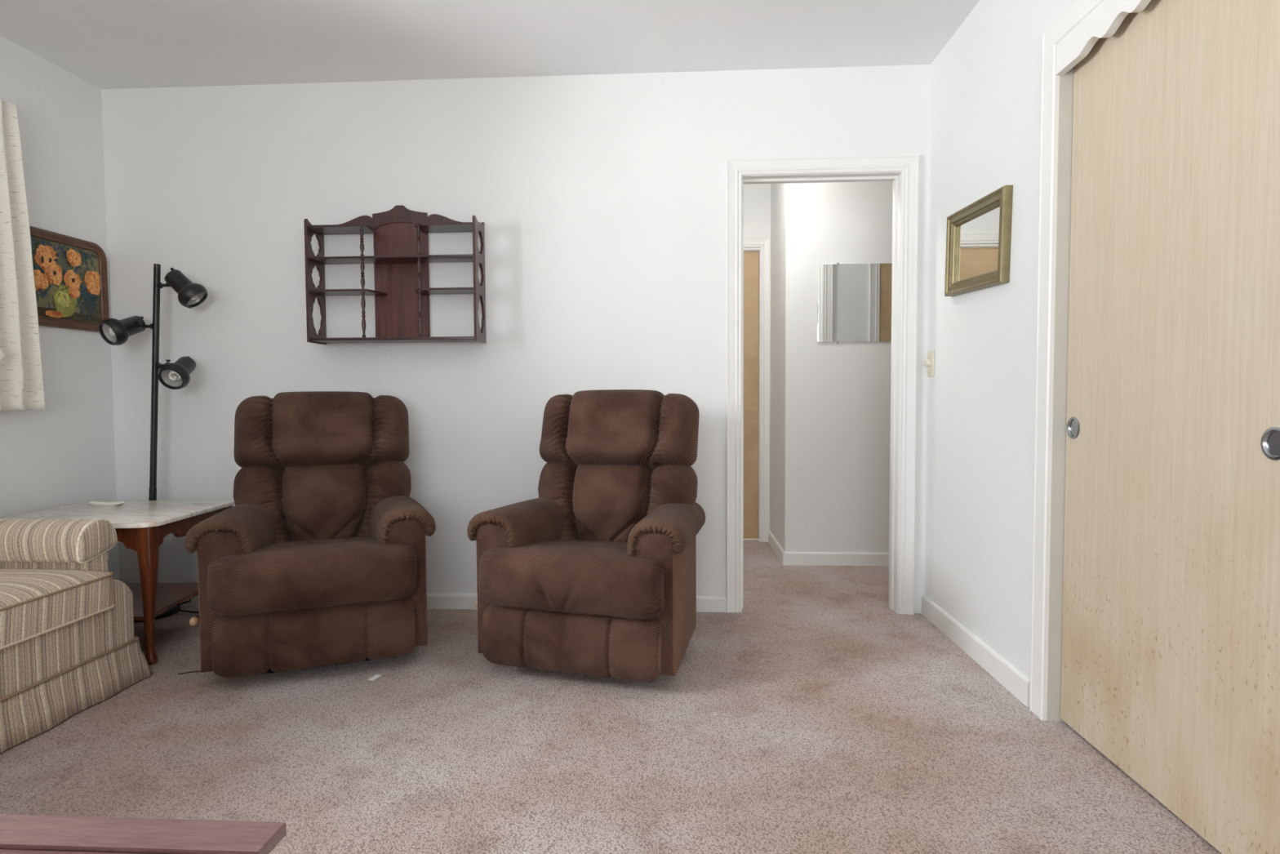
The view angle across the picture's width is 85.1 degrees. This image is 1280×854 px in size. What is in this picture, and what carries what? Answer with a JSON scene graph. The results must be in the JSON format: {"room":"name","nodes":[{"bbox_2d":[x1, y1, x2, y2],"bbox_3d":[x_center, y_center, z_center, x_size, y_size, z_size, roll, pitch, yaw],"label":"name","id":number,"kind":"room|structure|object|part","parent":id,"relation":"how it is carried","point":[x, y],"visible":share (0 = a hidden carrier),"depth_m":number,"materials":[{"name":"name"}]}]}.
{"room":"living room","nodes":[
{"label":"living room","id":0,"kind":"room"},
{"bbox_2d":[0,35,119,580],"bbox_3d":[-2.784,-0.250,0.622,0.120,2.500,5.568,0,2,3],"label":"wall","id":1,"kind":"structure","parent":0,"point":[62,454],"depth_m":3.13,"materials":[{"name":"white paint"}]},
{"bbox_2d":[0,96,45,410],"bbox_3d":[-2.598,-0.628,1.505,0.160,1.233,2.782,0,2,3],"label":"curtain","id":2,"kind":"object","parent":1,"relation":"hanging from","point":[21,379],"visible":1,"depth_m":2.81,"materials":[{"name":"white fabric"}]},
{"bbox_2d":[29,226,109,331],"bbox_3d":[-2.584,-0.650,3.076,0.020,0.417,0.570,0,2,3],"label":"framed picture","id":3,"kind":"object","parent":1,"relation":"attached to","point":[70,273],"visible":0.77,"depth_m":3.15,"materials":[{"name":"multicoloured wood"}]},
{"bbox_2d":[0,0,979,89],"bbox_3d":[-0.115,-1.602,1.228,5.550,0.120,7.575,0,2,3],"label":"ceiling","id":4,"kind":"structure","parent":0,"point":[106,44],"depth_m":2.87,"materials":[{"name":"paint"}]},
{"bbox_2d":[101,64,930,613],"bbox_3d":[-0.011,-0.380,3.320,5.372,2.500,0.120,0,2,3],"label":"wall","id":5,"kind":"structure","parent":0,"point":[600,200],"depth_m":3.29,"materials":[{"name":"white paint"}]},
{"bbox_2d":[303,204,486,344],"bbox_3d":[-1.125,-0.715,3.226,0.786,0.647,0.155,0,2,3],"label":"wall shelf","id":6,"kind":"object","parent":5,"relation":"attached to","point":[401,259],"visible":1,"depth_m":3.27,"materials":[{"name":"brown wood"}]},
{"bbox_3d":[-1.512,-0.672,3.248,0.012,0.563,0.155,0,2,3],"label":"panel","id":7,"kind":"part","parent":6,"relation":"part of","materials":[{"name":"brown wood"}]},
{"bbox_3d":[-1.124,-0.404,3.240,0.762,0.013,0.154,0,2,3],"label":"shelf","id":8,"kind":"part","parent":6,"relation":"part of","materials":[{"name":"brown wood"}]},
{"bbox_3d":[-1.127,-0.696,3.300,0.262,0.565,0.007,0,2,3],"label":"panel","id":9,"kind":"part","parent":6,"relation":"part of","materials":[{"name":"brown wood"}]},
{"bbox_3d":[-0.739,-0.674,3.207,0.012,0.563,0.155,0,2,3],"label":"panel","id":10,"kind":"part","parent":6,"relation":"part of","materials":[{"name":"brown wood"}]},
{"bbox_2d":[179,593,726,612],"bbox_3d":[-1.081,0.839,3.362,2.984,0.072,0.013,0,2,3],"label":"baseboard","id":11,"kind":"structure","parent":5,"relation":"attached to","point":[434,601],"depth_m":3.34,"materials":[{"name":"white paint"}]},
{"bbox_2d":[726,155,919,614],"bbox_3d":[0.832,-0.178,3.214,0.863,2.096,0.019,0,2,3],"label":"trim","id":12,"kind":"structure","parent":5,"relation":"attached to","point":[908,165],"depth_m":3.20,"materials":[{"name":"white paint"}]},
{"bbox_2d":[0,538,1222,853],"bbox_3d":[-0.101,1.016,1.339,5.550,0.120,7.575,0,2,3],"label":"floor","id":13,"kind":"structure","parent":0,"point":[817,716],"depth_m":1.99,"materials":[{"name":"beige carpet"}]},
{"bbox_2d":[0,518,152,752],"bbox_3d":[-2.232,0.558,1.500,0.779,0.796,2.128,0,2,3],"label":"sofa","id":14,"kind":"object","parent":13,"relation":"on","point":[68,644],"visible":1,"depth_m":2.27,"materials":[{"name":"fabric"}]},
{"bbox_3d":[-2.216,0.530,2.450,0.670,0.220,0.127,0,2,3],"label":"arm","id":15,"kind":"part","parent":14,"relation":"part of","materials":[{"name":"fabric"}]},
{"bbox_2d":[0,568,112,647],"bbox_3d":[-2.134,0.559,2.108,0.630,0.164,0.643,0,2,3],"label":"seat cushion","id":16,"kind":"object","parent":14,"relation":"on","point":[37,605],"depth_m":2.18,"materials":[{"name":"fabric"}]},
{"bbox_3d":[-2.242,0.698,1.490,0.740,0.256,2.075,0,2,3],"label":"rail","id":17,"kind":"part","parent":14,"relation":"part of","materials":[{"name":"fabric"}]},
{"bbox_2d":[0,499,234,665],"bbox_3d":[-2.181,0.625,2.917,0.690,0.550,0.610,0,2,-2],"label":"end table","id":18,"kind":"object","parent":13,"relation":"on","point":[142,526],"visible":0.38,"depth_m":2.80,"materials":[{"name":"beige stone"}]},
{"bbox_2d":[88,499,124,506],"bbox_3d":[-2.347,0.334,3.071,0.164,0.020,0.048,0,2,11],"label":"remote control","id":19,"kind":"object","parent":18,"relation":"on","point":[107,503],"visible":1,"depth_m":3.05,"materials":[{"name":"white plastic"}]},
{"bbox_3d":[-1.876,0.644,2.666,0.064,0.530,0.064,0,2,-2],"label":"leg","id":20,"kind":"part","parent":18,"relation":"part of","materials":[{"name":"brown wood"}]},
{"bbox_2d":[125,582,198,620],"bbox_3d":[-2.181,0.727,2.921,0.580,0.016,0.512,0,2,-2],"label":"shelf","id":21,"kind":"object","parent":18,"relation":"attached to","point":[169,595],"depth_m":2.96,"materials":[{"name":"brown wood"}]},
{"bbox_2d":[0,813,286,853],"bbox_3d":[-1.110,0.777,0.736,1.202,0.420,0.565,0,2,3],"label":"coffee table","id":22,"kind":"object","parent":13,"relation":"on","point":[19,833],"visible":1,"depth_m":0.95,"materials":[{"name":"brown wood"}]},
{"bbox_2d":[98,263,208,622],"bbox_3d":[-2.083,0.066,3.243,0.723,1.638,0.250,0,2,3],"label":"floor lamp","id":23,"kind":"object","parent":13,"relation":"on","point":[175,375],"visible":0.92,"depth_m":3.21,"materials":[{"name":"black metal"}]},
{"bbox_3d":[-2.384,-0.438,3.172,0.053,0.053,0.058,1,3,21],"label":"spiral bulb","id":24,"kind":"part","parent":23,"relation":"part of","materials":[{"name":"white glass"}]},
{"bbox_3d":[-2.306,-0.472,3.227,0.115,0.041,0.030,-1,2,-5],"label":"swivel arm","id":25,"kind":"part","parent":23,"relation":"part of","materials":[{"name":"black metal"}]},
{"bbox_3d":[-2.179,-0.286,3.227,0.136,0.050,0.030,0,2,11],"label":"swivel arm","id":26,"kind":"part","parent":23,"relation":"part of","materials":[{"name":"black metal"}]},
{"bbox_3d":[-2.160,-0.660,3.208,0.139,0.041,0.033,0,3,15],"label":"swivel arm","id":27,"kind":"part","parent":23,"relation":"part of","materials":[{"name":"black metal"}]},
{"bbox_3d":[-2.111,-0.237,3.168,0.055,0.054,0.056,0,2,3],"label":"spiral bulb","id":28,"kind":"part","parent":23,"relation":"part of","materials":[{"name":"white glass"}]},
{"bbox_3d":[-1.966,0.840,3.348,0.499,0.078,0.076,-1,2,-8],"label":"cord","id":29,"kind":"part","parent":23,"relation":"part of","materials":[{"name":"black plastic"}]},
{"bbox_3d":[-2.056,-0.607,3.188,0.058,0.054,0.056,0,2,3],"label":"spiral bulb","id":30,"kind":"part","parent":23,"relation":"part of","materials":[{"name":"white glass"}]},
{"bbox_2d":[177,670,200,674],"bbox_3d":[-1.657,0.906,2.576,0.087,0.007,0.007,-1,3,-20],"label":"twig","id":31,"kind":"object","parent":13,"relation":"on","point":[198,670],"visible":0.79,"depth_m":2.57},
{"bbox_2d":[184,391,435,677],"bbox_3d":[-1.256,0.380,2.749,0.836,1.044,0.706,-1,3,-20],"label":"recliner","id":32,"kind":"object","parent":13,"relation":"on","point":[318,559],"visible":1,"depth_m":2.59,"materials":[{"name":"brown fabric"}]},
{"bbox_3d":[-1.570,0.685,2.457,0.031,0.031,0.043,-1,3,-20],"label":"lever knob","id":33,"kind":"part","parent":32,"relation":"part of","materials":[{"name":"brown wood"}]},
{"bbox_3d":[-1.525,0.593,2.686,0.142,0.493,0.569,-1,3,-15],"label":"arm","id":34,"kind":"part","parent":32,"relation":"part of","materials":[{"name":"brown fabric"}]},
{"bbox_2d":[206,536,417,615],"bbox_3d":[-1.231,0.532,2.699,0.681,0.216,0.581,-1,3,-20],"label":"seat cushion","id":35,"kind":"object","parent":32,"relation":"on","point":[274,575],"depth_m":2.46,"materials":[{"name":"brown fabric"}]},
{"bbox_2d":[233,391,409,471],"bbox_3d":[-1.333,0.022,2.942,0.683,0.345,0.262,-1,3,-20],"label":"cushion","id":36,"kind":"object","parent":32,"relation":"on","point":[306,430],"depth_m":2.87,"materials":[{"name":"brown fabric"}]},
{"bbox_2d":[233,460,411,543],"bbox_3d":[-1.320,0.363,2.927,0.691,0.446,0.243,-1,3,-20],"label":"lumbar cushion","id":37,"kind":"object","parent":32,"relation":"on","point":[304,500],"depth_m":2.84,"materials":[{"name":"brown fabric"}]},
{"bbox_3d":[-0.999,0.582,2.883,0.142,0.493,0.569,-1,3,-25],"label":"arm","id":38,"kind":"part","parent":32,"relation":"part of","materials":[{"name":"brown fabric"}]},
{"bbox_2d":[367,674,381,680],"bbox_3d":[-0.959,0.905,2.520,0.022,0.002,0.048,2,3,17],"label":"paper tag","id":39,"kind":"object","parent":13,"relation":"on","point":[375,677],"visible":1,"depth_m":2.52,"materials":[{"name":"white paper"}]},
{"bbox_2d":[466,389,705,681],"bbox_3d":[-0.174,0.376,2.686,0.836,1.044,0.706,0,3,17],"label":"recliner","id":40,"kind":"object","parent":13,"relation":"on","point":[595,574],"visible":1,"depth_m":2.51,"materials":[{"name":"brown fabric"}]},
{"bbox_3d":[-0.431,0.582,2.803,0.142,0.493,0.569,1,3,22],"label":"arm","id":41,"kind":"part","parent":40,"relation":"part of","materials":[{"name":"brown fabric"}]},
{"bbox_2d":[477,537,663,618],"bbox_3d":[-0.189,0.530,2.633,0.681,0.216,0.581,0,3,17],"label":"seat cushion","id":42,"kind":"object","parent":40,"relation":"on","point":[572,578],"depth_m":2.38,"materials":[{"name":"brown fabric"}]},
{"bbox_2d":[537,461,697,542],"bbox_3d":[-0.115,0.359,2.866,0.691,0.446,0.243,0,3,17],"label":"lumbar cushion","id":43,"kind":"object","parent":40,"relation":"on","point":[601,501],"depth_m":2.78,"materials":[{"name":"brown fabric"}]},
{"bbox_2d":[539,389,699,471],"bbox_3d":[-0.108,0.018,2.881,0.683,0.345,0.262,0,3,17],"label":"cushion","id":44,"kind":"object","parent":40,"relation":"on","point":[602,429],"depth_m":2.80,"materials":[{"name":"brown fabric"}]},
{"bbox_3d":[0.106,0.586,2.637,0.142,0.493,0.569,0,2,12],"label":"arm","id":45,"kind":"part","parent":40,"relation":"part of","materials":[{"name":"brown fabric"}]},
{"bbox_2d":[743,183,770,236],"bbox_3d":[0.033,-0.449,4.926,1.745,2.500,0.120,0,2,3],"label":"wall","id":46,"kind":"structure","parent":0,"point":[757,197],"depth_m":4.78,"materials":[{"name":"white paint"}]},
{"bbox_2d":[743,251,759,538],"bbox_3d":[0.455,-0.213,4.901,0.746,2.003,0.035,0,2,3],"label":"door","id":47,"kind":"structure","parent":46,"relation":"in","point":[751,259],"depth_m":4.87,"materials":[{"name":"beige wood"}]},
{"bbox_2d":[743,235,770,542],"bbox_3d":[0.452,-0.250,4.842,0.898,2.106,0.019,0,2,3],"label":"trim","id":48,"kind":"structure","parent":46,"relation":"attached to","point":[763,242],"depth_m":4.81,"materials":[{"name":"white paint"}]},
{"bbox_2d":[769,181,893,552],"bbox_3d":[1.812,-0.440,4.492,1.855,2.500,0.798,0,2,3],"label":"wall","id":49,"kind":"structure","parent":0,"point":[830,402],"depth_m":4.14,"materials":[{"name":"white paint"}]},
{"bbox_2d":[768,530,785,564],"bbox_3d":[0.883,0.776,4.527,0.013,0.078,0.691,0,2,3],"label":"baseboard","id":50,"kind":"structure","parent":49,"relation":"attached to","point":[775,544],"depth_m":4.45,"materials":[{"name":"white paint"}]},
{"bbox_2d":[785,551,888,565],"bbox_3d":[1.797,0.787,4.139,1.855,0.078,0.013,0,2,3],"label":"baseboard","id":51,"kind":"structure","parent":49,"relation":"attached to","point":[803,558],"depth_m":4.17,"materials":[{"name":"white paint"}]},
{"bbox_2d":[817,262,892,343],"bbox_3d":[1.354,-0.731,4.098,0.613,0.473,0.010,0,2,3],"label":"frameless mirror","id":52,"kind":"object","parent":49,"relation":"attached to","point":[854,300],"visible":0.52,"depth_m":4.10,"materials":[{"name":"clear mirror"}]},
{"bbox_2d":[924,0,1074,679],"bbox_3d":[1.228,-0.263,0.409,0.120,2.500,5.568,0,2,3],"label":"wall","id":53,"kind":"structure","parent":0,"point":[985,119],"depth_m":2.58,"materials":[{"name":"white paint"}]},
{"bbox_2d":[924,350,934,377],"bbox_3d":[1.301,-0.284,3.140,0.024,0.116,0.074,0,2,3],"label":"dimmer switch","id":54,"kind":"object","parent":53,"relation":"attached to","point":[930,362],"visible":1,"depth_m":3.13,"materials":[{"name":"beige plastic"}]},
{"bbox_3d":[1.298,-0.287,3.140,0.018,0.038,0.038,0,2,3],"label":"knob","id":55,"kind":"part","parent":54,"relation":"part of","materials":[{"name":"beige plastic"}]},
{"bbox_2d":[921,594,1030,706],"bbox_3d":[1.289,0.844,2.751,0.013,0.088,0.983,0,2,3],"label":"baseboard","id":56,"kind":"structure","parent":53,"relation":"attached to","point":[1015,682],"depth_m":2.61,"materials":[{"name":"white paint"}]},
{"bbox_2d":[944,185,1013,296],"bbox_3d":[1.268,-0.683,2.639,0.034,0.348,0.518,0,2,3],"label":"wall mirror","id":57,"kind":"object","parent":53,"relation":"attached to","point":[979,234],"visible":1,"depth_m":2.60,"materials":[{"name":"gold metal"}]},
{"bbox_2d":[955,206,999,281],"bbox_3d":[1.280,-0.683,2.638,0.003,0.228,0.406,0,5,3],"label":"mirror glass","id":58,"kind":"object","parent":57,"relation":"attached to","point":[977,233],"depth_m":2.63,"materials":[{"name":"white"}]},
{"bbox_2d":[1046,66,1074,720],"bbox_3d":[1.264,-0.087,1.277,0.100,2.075,1.730,0,2,3],"label":"trim","id":59,"kind":"structure","parent":53,"relation":"attached to","point":[1063,209],"depth_m":2.12,"materials":[{"name":"paint"}]},
{"bbox_2d":[1029,0,1104,720],"bbox_3d":[1.206,-0.116,1.280,0.016,2.132,1.846,0,2,3],"label":"trim","id":60,"kind":"structure","parent":53,"relation":"attached to","point":[1077,11],"depth_m":2.15,"materials":[{"name":"white paint"}]},
{"bbox_2d":[1055,0,1151,75],"bbox_3d":[1.209,-1.058,1.239,0.024,0.092,1.688,0,2,3],"label":"trim","id":61,"kind":"structure","parent":53,"relation":"attached to","point":[1105,20],"depth_m":1.90,"materials":[{"name":"white paint"}]},
{"bbox_2d":[1060,0,1279,853],"bbox_3d":[1.290,-0.095,1.711,0.034,2.033,0.815,0,2,3],"label":"door","id":62,"kind":"structure","parent":53,"relation":"in","point":[1171,660],"depth_m":1.65,"materials":[{"name":"beige wood"}]},
{"bbox_3d":[1.301,0.003,2.084,0.016,0.066,0.066,0,2,3],"label":"finger pull","id":63,"kind":"part","parent":62,"relation":"part of","materials":[{"name":"metal"}]},
{"bbox_3d":[1.264,0.033,1.381,0.016,0.066,0.066,0,2,3],"label":"finger pull","id":64,"kind":"part","parent":62,"relation":"part of","materials":[{"name":"metal"}]}
]}

